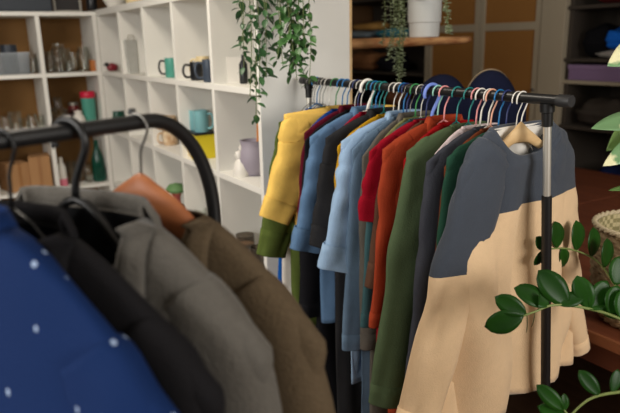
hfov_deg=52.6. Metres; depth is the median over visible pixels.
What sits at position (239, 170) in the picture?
figurine
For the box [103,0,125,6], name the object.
vase
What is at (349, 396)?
shirt
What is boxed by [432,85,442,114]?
clothes hanger
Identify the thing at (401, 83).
clothes hanger
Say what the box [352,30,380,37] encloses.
folded clothes
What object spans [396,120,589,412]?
sweatshirt
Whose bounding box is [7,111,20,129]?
drinking glass
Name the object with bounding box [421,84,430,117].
clothes hanger
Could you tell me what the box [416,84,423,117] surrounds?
clothes hanger
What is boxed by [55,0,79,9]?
picture
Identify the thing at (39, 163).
cardboard box
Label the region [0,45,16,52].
canister
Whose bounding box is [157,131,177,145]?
mug
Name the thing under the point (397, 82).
clothes hanger
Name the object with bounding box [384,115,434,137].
t-shirt
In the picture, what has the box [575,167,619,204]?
side table
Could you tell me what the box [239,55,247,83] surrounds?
bottle
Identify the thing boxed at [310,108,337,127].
t-shirt
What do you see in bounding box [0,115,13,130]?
glass jar
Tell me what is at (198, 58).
cup
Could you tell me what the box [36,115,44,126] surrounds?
drinking glass
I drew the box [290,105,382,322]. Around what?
shirt
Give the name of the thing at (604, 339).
work table
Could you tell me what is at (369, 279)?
shirt
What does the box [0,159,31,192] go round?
cardboard box
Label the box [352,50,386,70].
folded clothes
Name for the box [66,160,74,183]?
drinking glass
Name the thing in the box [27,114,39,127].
glass jar
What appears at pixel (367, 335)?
jacket
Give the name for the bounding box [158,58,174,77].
mug
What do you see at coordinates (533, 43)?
wardrobe
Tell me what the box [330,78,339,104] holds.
clothes hanger
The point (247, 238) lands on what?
glass
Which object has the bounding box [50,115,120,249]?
clothes hanger
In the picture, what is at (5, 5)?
suitcase
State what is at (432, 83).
clothes hanger
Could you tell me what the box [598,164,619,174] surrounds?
folded clothes
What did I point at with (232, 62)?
photo card
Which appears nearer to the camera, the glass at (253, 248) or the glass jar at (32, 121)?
the glass at (253, 248)
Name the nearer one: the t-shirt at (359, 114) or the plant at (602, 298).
the plant at (602, 298)
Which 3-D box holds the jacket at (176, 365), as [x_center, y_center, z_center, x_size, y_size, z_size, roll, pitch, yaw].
[-0.334,0.381,0.814,0.610,0.781,0.100,6,16,26]
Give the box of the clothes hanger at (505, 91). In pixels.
[501,89,511,123]
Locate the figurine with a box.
[233,144,248,176]
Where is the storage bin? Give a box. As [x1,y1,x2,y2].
[0,52,29,74]
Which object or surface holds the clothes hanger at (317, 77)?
hanging from the clothes rack at (547, 102)
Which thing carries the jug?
on the bookcase at (35, 33)
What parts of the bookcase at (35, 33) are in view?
shelf, shelf, shelf, shelf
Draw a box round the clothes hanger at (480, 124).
[475,88,485,126]
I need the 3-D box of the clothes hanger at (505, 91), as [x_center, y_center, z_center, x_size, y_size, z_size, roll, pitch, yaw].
[0.490,-0.202,1.568,0.332,0.178,0.005,-11,17,-32]
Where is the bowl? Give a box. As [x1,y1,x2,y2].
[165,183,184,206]
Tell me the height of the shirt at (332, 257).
0.865 m
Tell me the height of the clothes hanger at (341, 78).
0.152 m
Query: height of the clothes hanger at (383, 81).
0.187 m
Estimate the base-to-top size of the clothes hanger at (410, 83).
0.205 m
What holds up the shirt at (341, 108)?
hanging from the clothes hanger
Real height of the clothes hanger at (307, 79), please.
0.195 m
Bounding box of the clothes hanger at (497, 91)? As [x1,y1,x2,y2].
[494,89,504,124]
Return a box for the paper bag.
[123,35,137,72]
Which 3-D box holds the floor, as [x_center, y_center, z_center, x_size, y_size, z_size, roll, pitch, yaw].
[0.050,0.990,2.635,7.020,0.060,8.500,-10,17,-30]
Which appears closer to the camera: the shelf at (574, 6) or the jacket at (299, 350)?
the jacket at (299, 350)
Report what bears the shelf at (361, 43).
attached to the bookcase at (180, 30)
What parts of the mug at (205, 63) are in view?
handle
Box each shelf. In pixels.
[352,36,470,48]
[352,98,400,108]
[559,122,613,133]
[562,80,619,85]
[564,57,609,61]
[568,3,619,9]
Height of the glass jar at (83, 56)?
0.165 m
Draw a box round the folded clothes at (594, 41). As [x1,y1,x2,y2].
[582,23,619,57]
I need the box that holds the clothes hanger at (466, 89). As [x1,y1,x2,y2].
[463,87,474,125]
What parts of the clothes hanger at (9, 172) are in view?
hanger frame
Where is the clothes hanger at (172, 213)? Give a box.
[113,112,194,241]
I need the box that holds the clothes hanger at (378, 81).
[374,81,383,107]
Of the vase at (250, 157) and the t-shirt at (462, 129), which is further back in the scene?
the vase at (250, 157)
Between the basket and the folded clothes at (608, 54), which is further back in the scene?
the folded clothes at (608, 54)
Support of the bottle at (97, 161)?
on the bookcase at (35, 33)
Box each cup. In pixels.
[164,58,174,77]
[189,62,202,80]
[196,56,208,61]
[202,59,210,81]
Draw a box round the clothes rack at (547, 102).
[299,77,574,403]
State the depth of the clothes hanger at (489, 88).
1.61 m
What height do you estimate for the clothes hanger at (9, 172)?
0.245 m
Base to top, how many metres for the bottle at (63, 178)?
0.200 m
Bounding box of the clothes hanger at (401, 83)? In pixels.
[398,83,407,111]
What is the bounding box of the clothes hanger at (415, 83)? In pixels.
[409,83,420,116]
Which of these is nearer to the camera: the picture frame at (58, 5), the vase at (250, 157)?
the vase at (250, 157)
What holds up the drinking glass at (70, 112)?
on the bookcase at (35, 33)
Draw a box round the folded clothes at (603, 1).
[598,0,619,3]
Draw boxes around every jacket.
[0,199,225,412]
[15,185,282,412]
[179,209,334,412]
[359,110,430,412]
[405,124,502,374]
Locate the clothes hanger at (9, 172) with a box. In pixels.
[0,128,44,238]
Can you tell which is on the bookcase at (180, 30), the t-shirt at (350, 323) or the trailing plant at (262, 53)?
the trailing plant at (262, 53)
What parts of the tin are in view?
lid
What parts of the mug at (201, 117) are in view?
handle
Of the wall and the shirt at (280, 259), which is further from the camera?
the wall
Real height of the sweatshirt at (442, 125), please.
0.879 m
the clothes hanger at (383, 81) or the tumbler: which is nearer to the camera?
the clothes hanger at (383, 81)
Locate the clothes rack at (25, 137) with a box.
[0,108,221,224]
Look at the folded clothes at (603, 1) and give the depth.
4.22 m
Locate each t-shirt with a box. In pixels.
[259,104,394,224]
[282,243,290,291]
[299,109,350,412]
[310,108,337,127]
[334,114,384,187]
[342,116,396,412]
[345,111,366,124]
[358,118,425,340]
[360,117,424,327]
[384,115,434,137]
[435,122,497,153]
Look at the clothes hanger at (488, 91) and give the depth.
1.60 m
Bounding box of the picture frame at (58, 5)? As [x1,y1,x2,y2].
[52,0,81,11]
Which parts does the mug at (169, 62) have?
handle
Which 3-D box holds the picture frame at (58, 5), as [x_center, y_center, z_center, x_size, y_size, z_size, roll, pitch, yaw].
[-1.633,-1.397,4.204,0.180,0.184,0.020,-10,17,-30]
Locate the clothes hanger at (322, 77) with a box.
[315,77,326,108]
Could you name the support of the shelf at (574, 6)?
attached to the wardrobe
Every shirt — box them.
[0,205,178,412]
[278,107,319,281]
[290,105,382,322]
[297,103,370,217]
[309,106,400,412]
[317,109,420,383]
[364,120,424,288]
[369,114,463,412]
[435,127,489,250]
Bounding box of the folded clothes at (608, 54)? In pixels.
[595,49,614,57]
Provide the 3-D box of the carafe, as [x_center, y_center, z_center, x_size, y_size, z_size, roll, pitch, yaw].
[-1.733,-0.644,4.329,0.110,0.220,0.110,-10,17,-30]
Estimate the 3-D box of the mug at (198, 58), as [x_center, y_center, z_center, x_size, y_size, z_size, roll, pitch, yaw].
[-0.530,-0.663,3.004,0.102,0.110,0.064,0,15,5]
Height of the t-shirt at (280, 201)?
0.432 m
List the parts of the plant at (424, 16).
pot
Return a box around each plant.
[232,0,277,124]
[270,0,318,87]
[379,0,452,92]
[484,220,619,412]
[591,44,619,190]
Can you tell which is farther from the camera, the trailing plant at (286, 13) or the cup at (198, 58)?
the cup at (198, 58)
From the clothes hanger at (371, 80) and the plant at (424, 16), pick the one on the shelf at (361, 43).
the plant at (424, 16)
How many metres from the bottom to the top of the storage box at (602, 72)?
0.110 m
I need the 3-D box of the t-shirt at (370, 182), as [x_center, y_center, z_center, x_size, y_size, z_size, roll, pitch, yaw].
[0.355,0.122,1.897,0.498,0.776,0.070,-9,17,-28]
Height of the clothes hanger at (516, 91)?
0.205 m
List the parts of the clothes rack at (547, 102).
post, rail, post, post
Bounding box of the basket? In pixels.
[589,209,619,328]
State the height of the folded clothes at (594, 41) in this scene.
0.239 m
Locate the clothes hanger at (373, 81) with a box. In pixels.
[370,81,379,107]
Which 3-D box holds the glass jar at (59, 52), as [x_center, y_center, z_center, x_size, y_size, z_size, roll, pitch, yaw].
[-1.702,-1.009,4.257,0.100,0.190,0.100,-10,17,-30]
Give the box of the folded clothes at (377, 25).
[352,21,389,30]
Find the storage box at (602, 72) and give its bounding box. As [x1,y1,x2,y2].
[568,63,619,81]
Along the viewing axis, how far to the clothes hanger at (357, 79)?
2.08 m
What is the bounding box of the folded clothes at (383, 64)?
[376,54,411,71]
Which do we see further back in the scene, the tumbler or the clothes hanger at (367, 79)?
the tumbler
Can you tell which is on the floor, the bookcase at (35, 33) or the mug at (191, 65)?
the bookcase at (35, 33)
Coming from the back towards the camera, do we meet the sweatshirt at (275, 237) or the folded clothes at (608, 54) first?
the folded clothes at (608, 54)
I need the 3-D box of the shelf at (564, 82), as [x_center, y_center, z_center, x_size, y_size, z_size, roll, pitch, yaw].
[2.345,-0.850,4.305,0.540,0.025,1.030,-10,17,-30]
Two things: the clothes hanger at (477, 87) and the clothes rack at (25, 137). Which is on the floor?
the clothes rack at (25, 137)
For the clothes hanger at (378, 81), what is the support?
hanging from the clothes rack at (547, 102)
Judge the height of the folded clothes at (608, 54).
0.073 m
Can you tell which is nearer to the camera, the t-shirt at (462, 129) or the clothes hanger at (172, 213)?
the clothes hanger at (172, 213)
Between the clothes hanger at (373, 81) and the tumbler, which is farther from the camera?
the tumbler
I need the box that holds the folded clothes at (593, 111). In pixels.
[575,96,619,125]
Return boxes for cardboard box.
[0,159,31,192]
[28,152,52,185]
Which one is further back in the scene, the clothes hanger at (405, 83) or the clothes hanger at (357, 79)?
the clothes hanger at (357, 79)
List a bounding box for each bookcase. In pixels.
[0,11,113,199]
[89,0,351,277]
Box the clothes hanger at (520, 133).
[503,91,542,147]
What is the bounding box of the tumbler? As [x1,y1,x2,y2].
[79,91,96,120]
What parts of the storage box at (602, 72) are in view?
lid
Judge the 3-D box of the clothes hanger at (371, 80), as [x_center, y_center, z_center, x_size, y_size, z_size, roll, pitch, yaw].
[0.199,-0.308,2.032,0.233,0.197,0.005,-10,17,-31]
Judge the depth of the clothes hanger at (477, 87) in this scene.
1.64 m
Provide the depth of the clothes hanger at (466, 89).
1.67 m
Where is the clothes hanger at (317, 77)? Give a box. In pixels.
[310,77,322,107]
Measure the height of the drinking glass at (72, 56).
0.130 m
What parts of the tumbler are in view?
lid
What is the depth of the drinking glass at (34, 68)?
4.14 m
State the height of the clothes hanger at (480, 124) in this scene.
0.187 m
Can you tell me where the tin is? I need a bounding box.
[188,129,215,158]
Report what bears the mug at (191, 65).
on the bookcase at (180, 30)
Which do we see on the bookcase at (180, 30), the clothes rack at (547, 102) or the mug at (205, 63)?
the mug at (205, 63)
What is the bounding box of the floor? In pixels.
[506,357,619,412]
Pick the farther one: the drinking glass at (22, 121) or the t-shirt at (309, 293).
the drinking glass at (22, 121)
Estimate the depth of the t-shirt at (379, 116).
1.88 m
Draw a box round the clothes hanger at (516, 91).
[512,91,532,149]
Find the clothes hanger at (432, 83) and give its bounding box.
[423,82,440,115]
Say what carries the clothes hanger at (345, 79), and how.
hanging from the clothes rack at (547, 102)
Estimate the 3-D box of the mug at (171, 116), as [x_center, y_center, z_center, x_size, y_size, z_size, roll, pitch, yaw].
[-0.810,-0.471,3.545,0.112,0.080,0.084,-2,15,-1]
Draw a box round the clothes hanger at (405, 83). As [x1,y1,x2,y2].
[401,83,411,111]
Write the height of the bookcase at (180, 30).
1.840 m
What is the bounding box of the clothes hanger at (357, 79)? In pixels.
[352,79,360,105]
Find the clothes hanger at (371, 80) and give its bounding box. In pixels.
[366,80,375,107]
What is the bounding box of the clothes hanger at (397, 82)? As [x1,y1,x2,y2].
[393,82,403,109]
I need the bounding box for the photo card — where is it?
[227,57,240,82]
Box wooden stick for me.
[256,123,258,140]
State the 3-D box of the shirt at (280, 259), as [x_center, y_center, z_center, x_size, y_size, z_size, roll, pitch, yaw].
[0.044,0.052,2.406,0.413,0.856,0.046,-10,17,-31]
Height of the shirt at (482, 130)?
0.730 m
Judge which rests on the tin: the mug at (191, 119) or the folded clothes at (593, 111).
the mug at (191, 119)
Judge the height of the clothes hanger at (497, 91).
0.207 m
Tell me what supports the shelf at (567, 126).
attached to the wardrobe
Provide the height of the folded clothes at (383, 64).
0.175 m
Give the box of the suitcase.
[0,0,52,11]
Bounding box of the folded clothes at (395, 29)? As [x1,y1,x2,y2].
[375,28,408,36]
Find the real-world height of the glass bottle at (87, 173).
0.130 m
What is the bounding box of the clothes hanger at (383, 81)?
[379,81,387,113]
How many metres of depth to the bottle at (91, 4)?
4.19 m
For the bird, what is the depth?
4.26 m
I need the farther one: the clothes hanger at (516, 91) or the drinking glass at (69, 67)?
the drinking glass at (69, 67)
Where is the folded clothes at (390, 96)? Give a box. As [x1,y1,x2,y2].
[383,91,415,104]
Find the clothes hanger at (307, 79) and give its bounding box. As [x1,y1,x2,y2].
[301,79,319,110]
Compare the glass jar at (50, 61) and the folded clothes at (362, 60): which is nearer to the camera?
the glass jar at (50, 61)
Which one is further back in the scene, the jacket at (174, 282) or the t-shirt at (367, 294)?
the t-shirt at (367, 294)
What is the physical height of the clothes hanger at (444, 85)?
0.188 m
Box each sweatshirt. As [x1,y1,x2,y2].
[256,106,325,325]
[368,121,486,408]
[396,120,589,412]
[403,119,473,169]
[436,130,514,395]
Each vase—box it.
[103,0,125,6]
[238,138,259,175]
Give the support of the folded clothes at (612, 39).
on the folded clothes at (608, 54)
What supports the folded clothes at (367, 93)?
on the wardrobe
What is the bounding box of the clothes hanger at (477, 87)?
[471,87,482,123]
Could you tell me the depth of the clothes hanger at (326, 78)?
2.23 m
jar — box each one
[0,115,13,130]
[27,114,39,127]
[45,51,56,72]
[51,43,67,72]
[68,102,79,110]
[77,47,89,70]
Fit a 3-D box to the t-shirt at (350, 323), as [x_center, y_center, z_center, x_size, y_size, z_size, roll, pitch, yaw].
[0.308,0.204,2.000,0.496,0.987,0.049,-10,17,-30]
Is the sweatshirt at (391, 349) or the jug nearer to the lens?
the sweatshirt at (391, 349)
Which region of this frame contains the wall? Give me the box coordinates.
[52,0,372,185]
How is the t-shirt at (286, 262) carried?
hanging from the clothes hanger
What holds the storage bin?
on the bookcase at (35, 33)
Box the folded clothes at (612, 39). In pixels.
[605,27,619,48]
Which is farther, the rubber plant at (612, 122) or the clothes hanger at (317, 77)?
the clothes hanger at (317, 77)
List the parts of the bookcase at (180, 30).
shelf, shelf, shelf, shelf, shelf, shelf, shelf, shelf, shelf, shelf, shelf, panel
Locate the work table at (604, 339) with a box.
[578,195,619,371]
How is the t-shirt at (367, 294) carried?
hanging from the clothes hanger at (425, 84)
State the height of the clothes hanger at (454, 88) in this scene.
0.212 m
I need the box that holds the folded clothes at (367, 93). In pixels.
[352,79,385,102]
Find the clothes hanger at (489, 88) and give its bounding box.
[483,88,493,127]
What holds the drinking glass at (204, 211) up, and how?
on the bookcase at (180, 30)
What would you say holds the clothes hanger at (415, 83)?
hanging from the clothes rack at (547, 102)
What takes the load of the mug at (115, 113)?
on the bookcase at (180, 30)
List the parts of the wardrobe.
door, rail, rail, door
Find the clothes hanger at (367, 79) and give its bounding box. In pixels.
[359,78,373,111]
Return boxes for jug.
[73,110,85,121]
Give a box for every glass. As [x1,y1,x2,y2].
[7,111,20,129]
[18,117,27,128]
[30,58,38,73]
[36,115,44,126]
[64,61,73,71]
[65,108,73,116]
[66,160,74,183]
[68,52,78,71]
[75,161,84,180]
[194,208,206,214]
[236,232,254,248]
[249,244,263,264]
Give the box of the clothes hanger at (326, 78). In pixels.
[324,78,333,105]
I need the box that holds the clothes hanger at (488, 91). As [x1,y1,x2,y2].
[485,88,497,127]
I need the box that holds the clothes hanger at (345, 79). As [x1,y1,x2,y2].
[342,79,350,104]
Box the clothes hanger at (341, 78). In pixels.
[336,78,346,104]
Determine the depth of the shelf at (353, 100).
6.71 m
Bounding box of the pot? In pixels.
[89,60,95,70]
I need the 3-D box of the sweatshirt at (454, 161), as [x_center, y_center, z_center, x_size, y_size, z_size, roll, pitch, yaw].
[0.497,0.182,1.670,0.474,0.784,0.054,-11,17,-32]
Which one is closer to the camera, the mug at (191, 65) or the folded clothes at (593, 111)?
the mug at (191, 65)
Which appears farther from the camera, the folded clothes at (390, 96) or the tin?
the folded clothes at (390, 96)
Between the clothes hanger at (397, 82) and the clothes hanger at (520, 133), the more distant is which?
the clothes hanger at (397, 82)
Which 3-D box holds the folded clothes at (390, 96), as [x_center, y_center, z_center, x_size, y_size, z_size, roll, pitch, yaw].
[0.915,-1.137,6.412,0.353,0.186,0.238,-10,17,-30]
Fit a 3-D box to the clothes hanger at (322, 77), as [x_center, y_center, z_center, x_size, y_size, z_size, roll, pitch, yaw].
[0.046,-0.369,2.275,0.232,0.195,0.003,-9,17,-28]
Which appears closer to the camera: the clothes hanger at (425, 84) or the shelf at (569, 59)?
the clothes hanger at (425, 84)
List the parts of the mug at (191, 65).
handle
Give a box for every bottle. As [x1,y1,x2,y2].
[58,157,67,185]
[84,163,92,181]
[86,0,97,9]
[91,140,105,181]
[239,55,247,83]
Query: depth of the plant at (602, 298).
1.30 m
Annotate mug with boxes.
[112,110,124,117]
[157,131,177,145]
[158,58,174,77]
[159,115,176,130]
[182,62,202,80]
[189,56,208,70]
[189,109,201,130]
[193,109,213,132]
[194,59,210,81]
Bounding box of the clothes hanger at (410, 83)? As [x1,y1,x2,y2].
[404,83,414,111]
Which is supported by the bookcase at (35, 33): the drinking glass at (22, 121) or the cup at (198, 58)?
the drinking glass at (22, 121)
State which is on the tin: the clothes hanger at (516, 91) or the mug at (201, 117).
the mug at (201, 117)
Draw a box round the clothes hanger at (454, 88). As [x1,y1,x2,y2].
[451,86,461,123]
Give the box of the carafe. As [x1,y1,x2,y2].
[51,97,67,122]
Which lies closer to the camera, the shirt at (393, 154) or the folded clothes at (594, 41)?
the shirt at (393, 154)
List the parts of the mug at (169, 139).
handle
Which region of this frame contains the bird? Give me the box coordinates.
[104,62,118,70]
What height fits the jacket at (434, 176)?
0.829 m
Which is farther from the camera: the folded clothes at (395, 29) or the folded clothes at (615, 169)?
the folded clothes at (395, 29)
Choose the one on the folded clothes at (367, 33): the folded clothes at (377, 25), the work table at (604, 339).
the folded clothes at (377, 25)
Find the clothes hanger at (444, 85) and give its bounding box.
[437,85,449,124]
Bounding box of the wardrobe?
[352,0,619,170]

